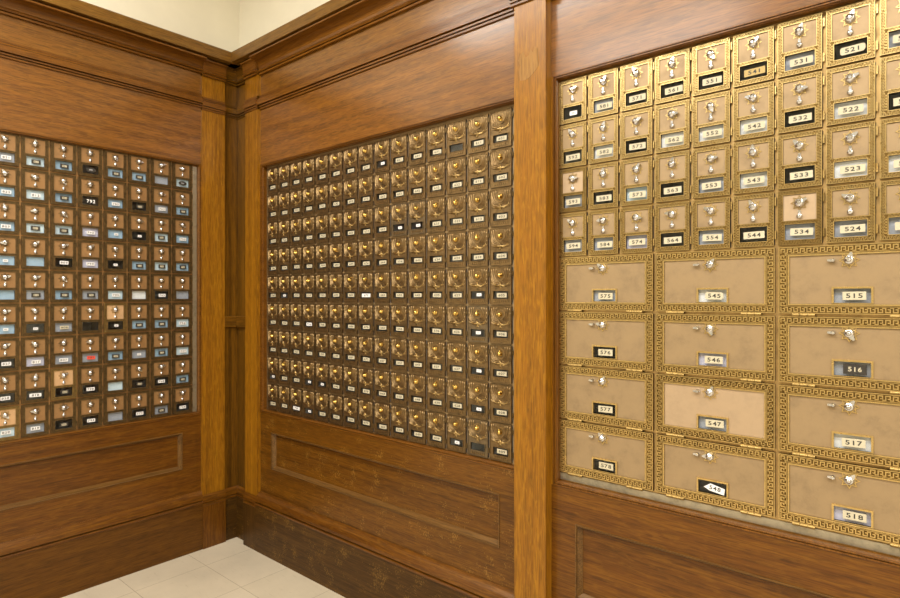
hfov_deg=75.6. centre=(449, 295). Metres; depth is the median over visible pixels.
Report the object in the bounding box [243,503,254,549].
baseboard
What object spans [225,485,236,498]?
trim
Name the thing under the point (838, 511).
envelope
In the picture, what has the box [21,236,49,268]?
mailbox
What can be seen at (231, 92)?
panel
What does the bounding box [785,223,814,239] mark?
envelope
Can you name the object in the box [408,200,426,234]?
mailbox
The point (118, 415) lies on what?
envelope
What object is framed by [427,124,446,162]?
mailbox
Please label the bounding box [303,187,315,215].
mailbox
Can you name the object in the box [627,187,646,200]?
envelope
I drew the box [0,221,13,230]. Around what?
envelope
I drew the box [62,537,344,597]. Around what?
floor
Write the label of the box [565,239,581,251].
envelope
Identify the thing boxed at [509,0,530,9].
trim
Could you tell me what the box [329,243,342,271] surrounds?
mailbox
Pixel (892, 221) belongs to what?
envelope
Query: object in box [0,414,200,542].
panel
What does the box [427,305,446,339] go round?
mailbox
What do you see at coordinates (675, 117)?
mailbox
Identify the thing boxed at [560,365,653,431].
mailbox
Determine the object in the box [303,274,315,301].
mailbox
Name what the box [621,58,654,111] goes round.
mailbox
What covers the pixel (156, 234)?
envelope
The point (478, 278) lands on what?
mailbox
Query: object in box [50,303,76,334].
mailbox
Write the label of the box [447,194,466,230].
mailbox
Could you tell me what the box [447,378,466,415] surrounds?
mailbox
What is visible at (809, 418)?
mailbox
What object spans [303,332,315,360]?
mailbox
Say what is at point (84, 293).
envelope
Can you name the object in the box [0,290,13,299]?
envelope
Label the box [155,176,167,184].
envelope
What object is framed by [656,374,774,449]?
mailbox
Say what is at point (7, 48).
trim
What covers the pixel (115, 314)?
mailbox
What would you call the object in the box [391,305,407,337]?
mailbox
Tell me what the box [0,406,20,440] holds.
mailbox
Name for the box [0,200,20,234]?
mailbox
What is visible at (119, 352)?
envelope
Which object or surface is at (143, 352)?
envelope
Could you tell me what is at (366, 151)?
mailbox
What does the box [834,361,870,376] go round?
envelope
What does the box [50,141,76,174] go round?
mailbox
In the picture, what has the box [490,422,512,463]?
mailbox
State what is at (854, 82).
mailbox
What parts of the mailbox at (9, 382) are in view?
panel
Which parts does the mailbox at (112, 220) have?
panel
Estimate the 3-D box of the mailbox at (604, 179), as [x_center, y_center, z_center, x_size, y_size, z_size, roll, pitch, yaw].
[0.485,-0.321,1.731,0.096,0.128,0.141,0,0,40]
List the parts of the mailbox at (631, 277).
panel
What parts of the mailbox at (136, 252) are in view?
panel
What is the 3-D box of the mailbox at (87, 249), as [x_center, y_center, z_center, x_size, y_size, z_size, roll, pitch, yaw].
[-1.576,-0.173,2.514,0.141,0.128,0.096,0,0,40]
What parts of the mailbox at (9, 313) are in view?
panel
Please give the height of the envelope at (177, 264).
0.049 m
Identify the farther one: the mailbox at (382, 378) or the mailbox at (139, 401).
the mailbox at (139, 401)
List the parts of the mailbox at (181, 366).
panel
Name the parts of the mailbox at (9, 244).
panel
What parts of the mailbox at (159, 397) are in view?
panel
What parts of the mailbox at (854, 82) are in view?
panel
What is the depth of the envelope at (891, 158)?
1.26 m
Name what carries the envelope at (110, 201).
in the mailbox at (114, 190)
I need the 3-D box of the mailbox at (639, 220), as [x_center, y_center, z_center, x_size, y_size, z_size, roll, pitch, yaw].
[0.560,-0.186,1.667,0.096,0.128,0.141,0,0,40]
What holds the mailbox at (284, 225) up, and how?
in the mailboxes at (509, 106)
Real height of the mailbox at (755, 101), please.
0.128 m
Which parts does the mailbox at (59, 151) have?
panel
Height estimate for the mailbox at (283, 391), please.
0.124 m
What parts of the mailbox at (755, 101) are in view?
panel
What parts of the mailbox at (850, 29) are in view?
panel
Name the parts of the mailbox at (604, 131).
panel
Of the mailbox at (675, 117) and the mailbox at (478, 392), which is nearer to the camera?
the mailbox at (675, 117)
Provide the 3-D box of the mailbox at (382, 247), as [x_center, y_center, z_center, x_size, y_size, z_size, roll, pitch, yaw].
[-0.232,-0.165,2.341,0.093,0.124,0.138,0,0,40]
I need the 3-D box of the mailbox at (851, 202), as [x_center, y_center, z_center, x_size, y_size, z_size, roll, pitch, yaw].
[0.939,-0.186,1.346,0.096,0.128,0.141,0,0,40]
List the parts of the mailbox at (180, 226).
panel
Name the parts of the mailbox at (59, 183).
panel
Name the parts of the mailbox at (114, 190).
panel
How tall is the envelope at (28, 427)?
0.047 m
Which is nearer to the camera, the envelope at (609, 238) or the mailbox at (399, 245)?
the envelope at (609, 238)
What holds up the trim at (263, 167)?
attached to the wall at (257, 18)
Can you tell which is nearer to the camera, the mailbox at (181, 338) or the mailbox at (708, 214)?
the mailbox at (708, 214)
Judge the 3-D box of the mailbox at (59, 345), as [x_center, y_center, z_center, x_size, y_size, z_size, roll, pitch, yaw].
[-1.640,0.229,2.438,0.141,0.128,0.096,0,0,40]
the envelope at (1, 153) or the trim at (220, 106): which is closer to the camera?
the envelope at (1, 153)
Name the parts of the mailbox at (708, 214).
panel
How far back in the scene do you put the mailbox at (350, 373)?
2.42 m
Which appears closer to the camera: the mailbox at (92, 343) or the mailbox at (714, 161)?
the mailbox at (714, 161)
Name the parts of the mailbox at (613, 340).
panel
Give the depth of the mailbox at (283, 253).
2.73 m
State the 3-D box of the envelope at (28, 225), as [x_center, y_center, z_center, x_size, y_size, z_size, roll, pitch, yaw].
[-1.670,-0.271,2.331,0.004,0.047,0.073,-1,-1,41]
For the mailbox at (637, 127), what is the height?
0.128 m
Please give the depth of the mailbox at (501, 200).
1.93 m
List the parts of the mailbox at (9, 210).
panel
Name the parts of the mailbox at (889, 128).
panel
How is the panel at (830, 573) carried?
attached to the wall at (257, 18)
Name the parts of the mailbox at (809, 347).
panel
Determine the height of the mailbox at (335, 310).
0.124 m
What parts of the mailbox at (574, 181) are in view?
panel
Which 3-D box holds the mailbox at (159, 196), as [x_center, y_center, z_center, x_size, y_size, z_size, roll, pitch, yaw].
[-1.385,-0.440,2.739,0.141,0.128,0.096,0,0,40]
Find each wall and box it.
[81,0,238,51]
[239,0,329,47]
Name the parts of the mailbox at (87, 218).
panel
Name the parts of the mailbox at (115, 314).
panel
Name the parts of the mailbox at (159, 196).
panel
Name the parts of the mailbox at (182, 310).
panel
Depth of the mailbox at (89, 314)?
2.48 m
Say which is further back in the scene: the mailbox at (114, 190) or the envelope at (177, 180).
the envelope at (177, 180)
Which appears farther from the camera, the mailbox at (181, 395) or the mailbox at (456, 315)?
the mailbox at (181, 395)
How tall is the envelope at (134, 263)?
0.048 m
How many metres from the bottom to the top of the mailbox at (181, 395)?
0.128 m
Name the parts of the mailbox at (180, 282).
panel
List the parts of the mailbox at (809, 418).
panel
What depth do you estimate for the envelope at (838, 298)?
1.31 m
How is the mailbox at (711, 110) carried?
in the mailboxes at (877, 119)
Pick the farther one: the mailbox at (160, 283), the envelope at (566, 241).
the mailbox at (160, 283)
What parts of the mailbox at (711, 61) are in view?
panel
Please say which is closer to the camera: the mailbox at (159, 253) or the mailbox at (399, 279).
the mailbox at (399, 279)
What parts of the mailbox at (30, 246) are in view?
panel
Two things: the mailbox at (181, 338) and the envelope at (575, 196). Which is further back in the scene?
the mailbox at (181, 338)
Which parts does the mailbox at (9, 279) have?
panel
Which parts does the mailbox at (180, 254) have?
panel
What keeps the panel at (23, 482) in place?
attached to the wall at (215, 23)
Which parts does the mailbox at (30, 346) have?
panel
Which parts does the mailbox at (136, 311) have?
panel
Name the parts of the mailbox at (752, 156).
panel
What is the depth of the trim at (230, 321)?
2.93 m
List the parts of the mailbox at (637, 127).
panel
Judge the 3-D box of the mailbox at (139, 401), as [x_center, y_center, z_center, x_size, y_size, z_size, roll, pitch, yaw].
[-1.448,0.496,2.664,0.141,0.128,0.096,0,0,40]
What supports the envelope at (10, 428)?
in the mailbox at (9, 416)
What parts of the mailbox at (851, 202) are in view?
panel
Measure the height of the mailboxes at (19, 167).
1.216 m
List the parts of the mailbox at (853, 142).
panel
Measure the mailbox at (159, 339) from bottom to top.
0.128 m
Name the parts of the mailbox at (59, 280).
panel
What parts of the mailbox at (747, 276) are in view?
panel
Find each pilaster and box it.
[201,73,224,494]
[245,70,260,495]
[514,0,550,597]
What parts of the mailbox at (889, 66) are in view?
panel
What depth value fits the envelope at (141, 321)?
2.63 m
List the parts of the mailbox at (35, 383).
panel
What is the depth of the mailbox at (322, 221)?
2.54 m
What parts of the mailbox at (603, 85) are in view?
panel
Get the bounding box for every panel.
[0,14,200,92]
[0,54,200,163]
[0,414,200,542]
[0,436,177,505]
[225,83,237,487]
[238,84,244,487]
[261,0,492,94]
[261,15,513,163]
[261,412,513,590]
[276,435,497,539]
[551,0,823,76]
[551,484,899,597]
[583,529,823,597]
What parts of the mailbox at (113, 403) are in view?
panel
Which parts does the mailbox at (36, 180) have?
panel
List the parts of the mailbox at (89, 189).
panel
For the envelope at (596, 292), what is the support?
in the mailbox at (631, 277)
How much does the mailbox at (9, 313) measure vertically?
0.128 m
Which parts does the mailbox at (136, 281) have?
panel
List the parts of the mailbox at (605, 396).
panel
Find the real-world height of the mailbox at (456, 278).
0.124 m
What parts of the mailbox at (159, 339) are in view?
panel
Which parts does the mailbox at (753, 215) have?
panel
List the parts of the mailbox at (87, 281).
panel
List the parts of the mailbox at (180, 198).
panel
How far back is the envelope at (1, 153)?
2.26 m
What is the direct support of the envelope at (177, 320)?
in the mailbox at (182, 310)
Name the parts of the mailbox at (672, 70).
panel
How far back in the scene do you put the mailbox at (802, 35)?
1.36 m
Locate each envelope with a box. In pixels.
[0,152,13,162]
[0,186,13,196]
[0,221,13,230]
[0,256,13,264]
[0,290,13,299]
[0,324,13,333]
[0,427,13,437]
[26,156,43,166]
[26,189,43,199]
[26,223,43,232]
[26,257,43,265]
[26,290,43,298]
[26,357,43,366]
[26,423,43,433]
[55,160,71,170]
[55,193,71,202]
[55,225,71,234]
[55,290,71,298]
[55,323,71,331]
[55,355,71,363]
[82,228,97,236]
[82,259,97,267]
[82,291,97,298]
[82,353,97,361]
[108,168,121,177]
[108,199,121,207]
[108,230,121,238]
[108,291,121,298]
[108,351,121,359]
[108,381,121,390]
[108,412,121,421]
[132,172,145,181]
[132,261,145,269]
[132,291,145,298]
[132,320,145,328]
[132,350,145,357]
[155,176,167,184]
[155,204,167,212]
[155,233,167,241]
[155,262,167,269]
[155,320,167,327]
[155,348,167,356]
[155,405,167,413]
[176,179,187,187]
[176,207,187,214]
[176,235,187,242]
[176,263,187,270]
[176,291,187,298]
[176,319,187,326]
[176,347,187,354]
[176,375,187,382]
[565,195,581,207]
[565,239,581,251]
[594,290,614,300]
[595,98,612,112]
[595,144,612,158]
[595,237,612,250]
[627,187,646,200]
[627,235,646,248]
[662,132,683,147]
[699,124,723,141]
[699,177,723,192]
[699,230,723,244]
[699,289,725,301]
[699,353,725,366]
[699,416,725,430]
[741,117,766,134]
[741,172,766,188]
[785,50,814,70]
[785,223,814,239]
[834,288,870,302]
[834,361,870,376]
[834,433,870,451]
[834,506,870,525]
[835,99,866,118]
[835,159,866,177]
[835,220,866,236]
[889,31,899,47]
[889,155,899,171]
[889,217,899,233]
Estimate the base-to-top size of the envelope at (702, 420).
0.060 m
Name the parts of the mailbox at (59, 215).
panel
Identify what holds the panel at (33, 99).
attached to the wall at (215, 23)
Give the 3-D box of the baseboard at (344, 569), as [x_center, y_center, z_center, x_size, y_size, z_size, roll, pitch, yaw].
[-0.345,1.119,2.342,1.502,0.225,0.069,0,0,40]
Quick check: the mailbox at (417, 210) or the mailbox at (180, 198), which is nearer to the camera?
the mailbox at (417, 210)
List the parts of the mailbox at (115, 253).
panel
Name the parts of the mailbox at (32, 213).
panel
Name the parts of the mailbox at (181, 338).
panel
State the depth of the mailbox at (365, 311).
2.36 m
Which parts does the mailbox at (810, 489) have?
panel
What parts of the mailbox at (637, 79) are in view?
panel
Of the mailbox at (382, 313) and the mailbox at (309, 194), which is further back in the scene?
the mailbox at (309, 194)
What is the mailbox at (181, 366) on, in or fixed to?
in the mailboxes at (19, 167)
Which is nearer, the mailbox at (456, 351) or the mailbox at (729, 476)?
the mailbox at (729, 476)
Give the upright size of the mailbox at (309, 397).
0.124 m
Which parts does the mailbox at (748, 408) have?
panel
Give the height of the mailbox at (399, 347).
0.124 m
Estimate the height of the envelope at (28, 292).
0.047 m
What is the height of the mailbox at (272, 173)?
0.124 m
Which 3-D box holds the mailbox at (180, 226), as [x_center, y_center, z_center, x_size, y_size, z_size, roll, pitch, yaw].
[-1.321,-0.306,2.814,0.141,0.128,0.096,0,0,40]
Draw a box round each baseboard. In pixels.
[0,504,202,597]
[203,496,236,548]
[237,497,243,539]
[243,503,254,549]
[255,505,471,597]
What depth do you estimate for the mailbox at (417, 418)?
2.17 m
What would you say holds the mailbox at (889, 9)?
in the mailboxes at (877, 119)
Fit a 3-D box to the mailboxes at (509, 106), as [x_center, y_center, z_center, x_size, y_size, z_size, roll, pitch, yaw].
[-0.328,-0.038,2.364,1.477,1.202,0.012,0,0,40]
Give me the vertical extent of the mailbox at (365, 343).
0.124 m
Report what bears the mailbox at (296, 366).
in the mailboxes at (509, 106)
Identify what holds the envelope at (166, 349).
in the mailbox at (159, 339)
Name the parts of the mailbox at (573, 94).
panel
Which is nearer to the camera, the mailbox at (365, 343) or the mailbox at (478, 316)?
the mailbox at (478, 316)
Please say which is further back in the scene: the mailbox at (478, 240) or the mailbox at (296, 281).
the mailbox at (296, 281)
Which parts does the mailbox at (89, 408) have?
panel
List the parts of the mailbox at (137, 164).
panel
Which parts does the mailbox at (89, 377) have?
panel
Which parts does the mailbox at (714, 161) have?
panel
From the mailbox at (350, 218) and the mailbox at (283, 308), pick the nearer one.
the mailbox at (350, 218)
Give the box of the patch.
[518,46,538,80]
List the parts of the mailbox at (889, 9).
panel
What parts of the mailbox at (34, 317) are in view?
panel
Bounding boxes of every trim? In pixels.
[0,0,206,73]
[0,39,202,107]
[0,128,200,445]
[0,433,182,510]
[0,491,202,559]
[33,0,239,67]
[201,59,227,81]
[201,96,225,114]
[202,489,225,506]
[225,66,236,85]
[225,103,237,118]
[225,316,235,326]
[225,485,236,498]
[228,0,360,68]
[235,66,244,86]
[236,316,244,326]
[237,104,244,118]
[237,485,244,498]
[240,58,258,79]
[243,95,258,112]
[243,491,255,506]
[249,0,429,75]
[254,491,513,597]
[257,0,513,109]
[260,97,513,470]
[271,432,499,547]
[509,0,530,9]
[553,0,899,567]
[575,524,836,597]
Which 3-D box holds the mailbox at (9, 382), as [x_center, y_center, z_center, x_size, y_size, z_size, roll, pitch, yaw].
[-1.767,0.362,2.288,0.141,0.128,0.096,0,0,40]
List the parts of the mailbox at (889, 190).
panel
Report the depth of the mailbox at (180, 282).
2.77 m
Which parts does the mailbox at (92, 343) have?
panel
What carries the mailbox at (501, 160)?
in the mailboxes at (509, 106)
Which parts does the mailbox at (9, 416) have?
panel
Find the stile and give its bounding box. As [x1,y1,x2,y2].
[551,77,552,483]
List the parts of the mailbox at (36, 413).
panel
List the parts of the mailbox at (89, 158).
panel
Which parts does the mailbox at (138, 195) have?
panel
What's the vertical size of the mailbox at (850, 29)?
0.128 m
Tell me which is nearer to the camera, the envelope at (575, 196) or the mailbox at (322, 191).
the envelope at (575, 196)
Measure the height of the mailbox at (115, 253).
0.128 m
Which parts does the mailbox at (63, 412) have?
panel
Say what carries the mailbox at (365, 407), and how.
in the mailboxes at (509, 106)
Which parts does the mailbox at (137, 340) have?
panel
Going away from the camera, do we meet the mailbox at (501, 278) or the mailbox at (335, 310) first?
the mailbox at (501, 278)
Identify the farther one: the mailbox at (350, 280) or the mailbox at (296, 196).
the mailbox at (296, 196)
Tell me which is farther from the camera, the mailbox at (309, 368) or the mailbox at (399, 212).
the mailbox at (309, 368)
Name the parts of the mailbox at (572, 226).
panel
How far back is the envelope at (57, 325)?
2.40 m
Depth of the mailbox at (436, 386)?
2.11 m
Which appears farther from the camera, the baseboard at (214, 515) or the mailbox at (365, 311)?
the baseboard at (214, 515)
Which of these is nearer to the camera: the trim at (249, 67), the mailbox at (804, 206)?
the mailbox at (804, 206)
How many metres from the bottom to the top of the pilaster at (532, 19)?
2.385 m
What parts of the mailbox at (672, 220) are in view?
panel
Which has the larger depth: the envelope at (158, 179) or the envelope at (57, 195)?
the envelope at (158, 179)
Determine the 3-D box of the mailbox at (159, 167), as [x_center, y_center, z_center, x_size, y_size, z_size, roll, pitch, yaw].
[-1.385,-0.574,2.739,0.141,0.128,0.096,0,0,40]
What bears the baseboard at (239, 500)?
attached to the wall at (257, 18)
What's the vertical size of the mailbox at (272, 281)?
0.124 m
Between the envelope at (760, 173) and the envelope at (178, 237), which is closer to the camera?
the envelope at (760, 173)
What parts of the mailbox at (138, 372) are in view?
panel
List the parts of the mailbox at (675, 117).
panel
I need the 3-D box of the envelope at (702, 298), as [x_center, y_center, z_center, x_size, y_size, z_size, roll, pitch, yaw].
[0.683,0.008,1.506,0.081,0.060,0.006,0,0,39]
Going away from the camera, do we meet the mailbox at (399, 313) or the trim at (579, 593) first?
the trim at (579, 593)
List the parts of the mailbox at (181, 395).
panel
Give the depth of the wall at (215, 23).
2.84 m
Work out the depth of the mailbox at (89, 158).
2.48 m
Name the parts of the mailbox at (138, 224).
panel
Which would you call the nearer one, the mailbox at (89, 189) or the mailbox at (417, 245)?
the mailbox at (417, 245)
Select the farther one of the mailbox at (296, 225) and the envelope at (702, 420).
the mailbox at (296, 225)
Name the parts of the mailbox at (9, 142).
panel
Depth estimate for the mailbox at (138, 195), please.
2.63 m
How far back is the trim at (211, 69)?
2.85 m
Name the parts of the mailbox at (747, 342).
panel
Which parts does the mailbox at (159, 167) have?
panel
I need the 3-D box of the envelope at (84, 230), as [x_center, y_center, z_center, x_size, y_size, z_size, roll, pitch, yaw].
[-1.543,-0.270,2.482,0.004,0.047,0.073,-2,-1,39]
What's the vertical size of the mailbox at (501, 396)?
0.124 m
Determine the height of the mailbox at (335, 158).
0.124 m
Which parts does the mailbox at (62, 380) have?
panel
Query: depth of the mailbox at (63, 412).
2.40 m
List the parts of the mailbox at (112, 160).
panel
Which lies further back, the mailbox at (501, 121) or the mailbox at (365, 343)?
the mailbox at (365, 343)
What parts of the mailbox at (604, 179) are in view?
panel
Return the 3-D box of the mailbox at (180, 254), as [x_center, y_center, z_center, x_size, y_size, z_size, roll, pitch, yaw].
[-1.321,-0.173,2.814,0.141,0.128,0.096,0,0,40]
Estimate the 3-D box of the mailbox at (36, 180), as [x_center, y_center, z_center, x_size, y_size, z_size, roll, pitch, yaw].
[-1.703,-0.440,2.363,0.141,0.128,0.096,0,0,40]
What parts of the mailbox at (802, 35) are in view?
panel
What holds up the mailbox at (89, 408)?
in the mailboxes at (19, 167)
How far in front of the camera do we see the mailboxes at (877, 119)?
1.41 m
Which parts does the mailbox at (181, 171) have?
panel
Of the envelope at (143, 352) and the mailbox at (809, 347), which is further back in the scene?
the envelope at (143, 352)
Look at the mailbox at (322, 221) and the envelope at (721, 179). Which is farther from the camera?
the mailbox at (322, 221)
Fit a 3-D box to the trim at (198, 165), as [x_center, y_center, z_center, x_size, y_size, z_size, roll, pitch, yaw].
[-1.502,-0.035,2.525,0.049,1.221,0.838,0,0,40]
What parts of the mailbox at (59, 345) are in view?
panel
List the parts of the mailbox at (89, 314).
panel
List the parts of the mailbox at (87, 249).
panel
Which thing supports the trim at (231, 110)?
attached to the wall at (215, 23)
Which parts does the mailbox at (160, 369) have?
panel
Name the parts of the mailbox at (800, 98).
panel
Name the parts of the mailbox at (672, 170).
panel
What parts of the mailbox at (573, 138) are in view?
panel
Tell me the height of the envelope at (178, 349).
0.049 m
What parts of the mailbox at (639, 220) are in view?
panel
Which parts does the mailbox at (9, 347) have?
panel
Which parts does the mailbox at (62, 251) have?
panel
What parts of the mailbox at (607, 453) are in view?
panel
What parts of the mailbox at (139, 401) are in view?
panel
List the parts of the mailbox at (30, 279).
panel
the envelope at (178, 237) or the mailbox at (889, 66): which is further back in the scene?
the envelope at (178, 237)
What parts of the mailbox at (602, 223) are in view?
panel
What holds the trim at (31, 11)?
attached to the wall at (215, 23)
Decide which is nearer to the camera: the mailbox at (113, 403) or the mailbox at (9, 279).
the mailbox at (9, 279)
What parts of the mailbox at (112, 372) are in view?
panel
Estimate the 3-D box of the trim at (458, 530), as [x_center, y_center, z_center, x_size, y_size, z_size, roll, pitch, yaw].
[-0.339,0.738,2.339,1.331,0.178,0.022,0,0,40]
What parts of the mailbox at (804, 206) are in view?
panel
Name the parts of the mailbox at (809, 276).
panel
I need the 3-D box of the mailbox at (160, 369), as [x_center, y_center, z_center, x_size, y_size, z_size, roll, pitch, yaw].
[-1.385,0.362,2.739,0.141,0.128,0.096,0,0,40]
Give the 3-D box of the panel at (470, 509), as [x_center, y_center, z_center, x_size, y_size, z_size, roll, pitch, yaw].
[-0.325,0.738,2.356,1.331,0.178,0.023,0,0,40]
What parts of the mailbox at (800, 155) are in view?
panel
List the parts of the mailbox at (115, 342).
panel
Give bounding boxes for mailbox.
[0,132,20,166]
[0,165,20,200]
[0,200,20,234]
[0,235,20,267]
[0,269,20,301]
[0,304,20,336]
[0,338,20,371]
[0,372,20,406]
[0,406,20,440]
[21,135,49,170]
[21,168,49,203]
[21,202,49,235]
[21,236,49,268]
[21,270,49,301]
[21,304,49,335]
[21,336,49,369]
[21,369,49,403]
[21,402,49,437]
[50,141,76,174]
[50,172,76,206]
[50,205,76,237]
[50,238,76,269]
[50,271,76,301]
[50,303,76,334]
[50,335,76,367]
[50,367,76,400]
[50,399,76,432]
[78,145,102,177]
[78,176,102,208]
[78,208,102,239]
[78,240,102,270]
[78,272,102,301]
[78,303,102,333]
[78,334,102,365]
[78,365,102,396]
[78,396,102,428]
[104,150,126,181]
[104,180,126,211]
[104,211,126,241]
[104,241,126,271]
[104,272,126,301]
[104,303,126,332]
[104,333,126,362]
[104,363,126,393]
[104,393,126,424]
[128,154,149,184]
[128,183,149,213]
[128,213,149,242]
[128,243,149,271]
[128,273,149,301]
[128,303,149,331]
[128,332,149,361]
[128,361,149,390]
[128,390,149,420]
[151,158,171,187]
[151,186,171,215]
[151,215,171,244]
[151,245,171,272]
[151,274,171,300]
[151,303,171,330]
[151,331,171,359]
[151,359,171,388]
[151,388,171,417]
[172,162,192,190]
[172,189,192,217]
[172,218,192,245]
[172,246,192,273]
[172,274,192,300]
[172,302,192,329]
[172,330,192,357]
[172,358,192,385]
[172,385,192,413]
[267,167,278,194]
[267,194,277,221]
[267,221,277,247]
[267,248,278,274]
[267,276,277,301]
[267,303,277,328]
[267,330,277,355]
[267,356,277,383]
[267,383,277,410]
[278,164,289,192]
[278,192,289,219]
[278,219,289,246]
[278,247,289,274]
[278,275,289,301]
[278,303,289,329]
[278,330,289,357]
[278,358,289,385]
[278,385,289,413]
[290,160,302,189]
[290,189,302,217]
[290,218,302,245]
[290,246,302,273]
[290,275,302,301]
[290,303,302,330]
[290,331,302,358]
[290,359,302,387]
[290,387,302,415]
[303,157,315,187]
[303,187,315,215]
[303,216,315,244]
[303,245,315,273]
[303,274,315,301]
[303,303,315,331]
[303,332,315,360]
[303,361,315,389]
[303,389,315,418]
[316,154,328,184]
[316,184,328,213]
[316,214,328,243]
[316,244,328,272]
[316,274,328,301]
[316,304,328,331]
[316,333,328,361]
[316,362,328,391]
[316,392,328,421]
[329,150,342,181]
[329,181,342,211]
[329,212,342,241]
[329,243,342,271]
[329,273,342,302]
[329,304,342,332]
[329,334,342,363]
[329,364,342,394]
[329,394,342,425]
[343,146,357,178]
[343,178,357,209]
[343,210,357,240]
[343,241,357,271]
[343,273,357,302]
[343,304,357,333]
[343,335,357,365]
[343,366,357,396]
[343,396,357,428]
[358,142,373,175]
[358,175,373,207]
[358,207,373,239]
[358,240,373,270]
[358,272,373,302]
[358,304,373,334]
[358,336,373,367]
[358,367,373,399]
[358,399,373,432]
[374,138,390,172]
[374,172,390,205]
[374,205,390,237]
[374,238,390,270]
[374,271,390,302]
[374,304,390,335]
[374,337,390,369]
[374,369,390,402]
[374,402,390,435]
[391,134,407,169]
[391,168,407,202]
[391,202,407,236]
[391,236,407,269]
[391,271,407,302]
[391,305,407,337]
[391,338,407,371]
[391,371,407,405]
[391,405,407,439]
[408,129,426,165]
[408,164,426,200]
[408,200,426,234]
[408,235,426,268]
[408,270,426,303]
[408,305,426,338]
[408,339,426,373]
[408,373,426,408]
[408,408,426,443]
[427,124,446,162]
[427,160,446,197]
[427,197,446,232]
[427,233,446,267]
[427,269,446,303]
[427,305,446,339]
[427,340,446,375]
[427,376,446,411]
[427,411,446,448]
[447,119,466,158]
[447,156,466,194]
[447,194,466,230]
[447,231,466,266]
[447,268,466,303]
[447,305,466,340]
[447,342,466,378]
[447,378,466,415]
[447,414,466,452]
[468,113,489,153]
[468,152,489,191]
[468,190,489,228]
[468,229,489,266]
[468,267,489,303]
[468,306,489,342]
[468,343,489,380]
[468,380,489,419]
[468,418,489,457]
[490,107,512,149]
[490,147,512,187]
[490,187,512,226]
[490,227,512,265]
[490,267,512,304]
[490,306,512,343]
[490,345,512,383]
[490,383,512,423]
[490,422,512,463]
[559,76,587,124]
[559,121,587,168]
[559,167,587,212]
[559,212,587,255]
[560,254,653,312]
[560,312,653,372]
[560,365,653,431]
[560,419,653,490]
[589,67,619,118]
[589,114,619,163]
[589,161,619,209]
[589,208,619,254]
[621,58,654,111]
[621,107,654,158]
[621,156,654,205]
[621,205,654,252]
[655,48,691,104]
[655,99,691,153]
[655,150,691,202]
[655,201,691,251]
[656,248,774,315]
[656,314,774,382]
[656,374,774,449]
[656,434,774,517]
[693,37,731,96]
[693,91,731,147]
[693,144,731,198]
[693,197,731,249]
[733,26,776,87]
[733,81,776,140]
[733,137,776,194]
[733,192,776,247]
[778,13,824,78]
[778,71,824,133]
[778,129,824,189]
[778,188,824,245]
[779,242,899,318]
[779,316,899,394]
[779,384,899,471]
[779,453,899,548]
[826,0,877,67]
[826,60,877,126]
[826,121,877,184]
[826,182,877,242]
[880,0,899,56]
[880,54,899,117]
[880,117,899,178]
[880,180,899,240]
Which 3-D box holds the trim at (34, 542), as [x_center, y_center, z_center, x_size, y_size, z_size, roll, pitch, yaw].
[-1.602,0.979,2.389,0.062,0.060,1.173,0,0,40]
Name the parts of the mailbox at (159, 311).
panel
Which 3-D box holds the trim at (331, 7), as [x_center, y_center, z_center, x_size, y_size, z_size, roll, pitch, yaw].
[0.065,-1.187,1.971,3.150,0.057,0.106,0,0,40]
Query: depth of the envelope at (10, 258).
2.26 m
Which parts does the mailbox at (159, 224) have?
panel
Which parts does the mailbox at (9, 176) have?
panel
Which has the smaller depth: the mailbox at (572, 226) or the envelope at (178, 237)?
the mailbox at (572, 226)
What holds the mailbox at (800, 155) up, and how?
in the mailboxes at (877, 119)
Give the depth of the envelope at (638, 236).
1.63 m
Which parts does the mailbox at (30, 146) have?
panel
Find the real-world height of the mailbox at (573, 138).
0.128 m
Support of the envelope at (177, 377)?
in the mailbox at (181, 366)
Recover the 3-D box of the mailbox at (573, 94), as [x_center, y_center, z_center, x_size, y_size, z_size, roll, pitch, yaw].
[0.409,-0.590,1.795,0.096,0.128,0.141,0,0,40]
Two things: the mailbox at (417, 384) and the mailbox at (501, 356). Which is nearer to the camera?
the mailbox at (501, 356)
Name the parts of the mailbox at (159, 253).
panel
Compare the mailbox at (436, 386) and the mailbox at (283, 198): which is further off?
the mailbox at (283, 198)
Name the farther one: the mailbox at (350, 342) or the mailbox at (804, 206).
the mailbox at (350, 342)
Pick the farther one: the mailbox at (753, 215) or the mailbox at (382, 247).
the mailbox at (382, 247)
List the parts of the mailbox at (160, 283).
panel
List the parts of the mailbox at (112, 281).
panel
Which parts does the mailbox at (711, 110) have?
panel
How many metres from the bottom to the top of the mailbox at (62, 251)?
0.128 m
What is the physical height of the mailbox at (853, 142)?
0.128 m
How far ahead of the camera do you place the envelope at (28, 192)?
2.33 m
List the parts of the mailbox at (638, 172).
panel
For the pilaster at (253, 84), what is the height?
2.385 m
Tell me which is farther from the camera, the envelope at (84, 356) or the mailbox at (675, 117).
the envelope at (84, 356)
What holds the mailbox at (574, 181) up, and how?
in the mailboxes at (877, 119)
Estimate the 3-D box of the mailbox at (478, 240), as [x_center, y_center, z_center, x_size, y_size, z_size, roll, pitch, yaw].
[0.133,-0.165,2.031,0.093,0.124,0.138,0,0,40]
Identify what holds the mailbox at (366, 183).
in the mailboxes at (509, 106)
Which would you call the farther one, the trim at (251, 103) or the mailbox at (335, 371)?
the trim at (251, 103)
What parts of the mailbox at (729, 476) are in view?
panel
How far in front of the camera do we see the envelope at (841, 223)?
1.31 m
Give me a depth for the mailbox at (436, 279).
2.11 m
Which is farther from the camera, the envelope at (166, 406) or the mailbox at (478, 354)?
the envelope at (166, 406)
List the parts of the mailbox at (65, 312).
panel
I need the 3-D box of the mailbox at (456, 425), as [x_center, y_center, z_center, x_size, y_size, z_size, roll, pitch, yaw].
[0.060,0.487,2.093,0.093,0.124,0.138,0,0,40]
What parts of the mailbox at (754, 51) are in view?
panel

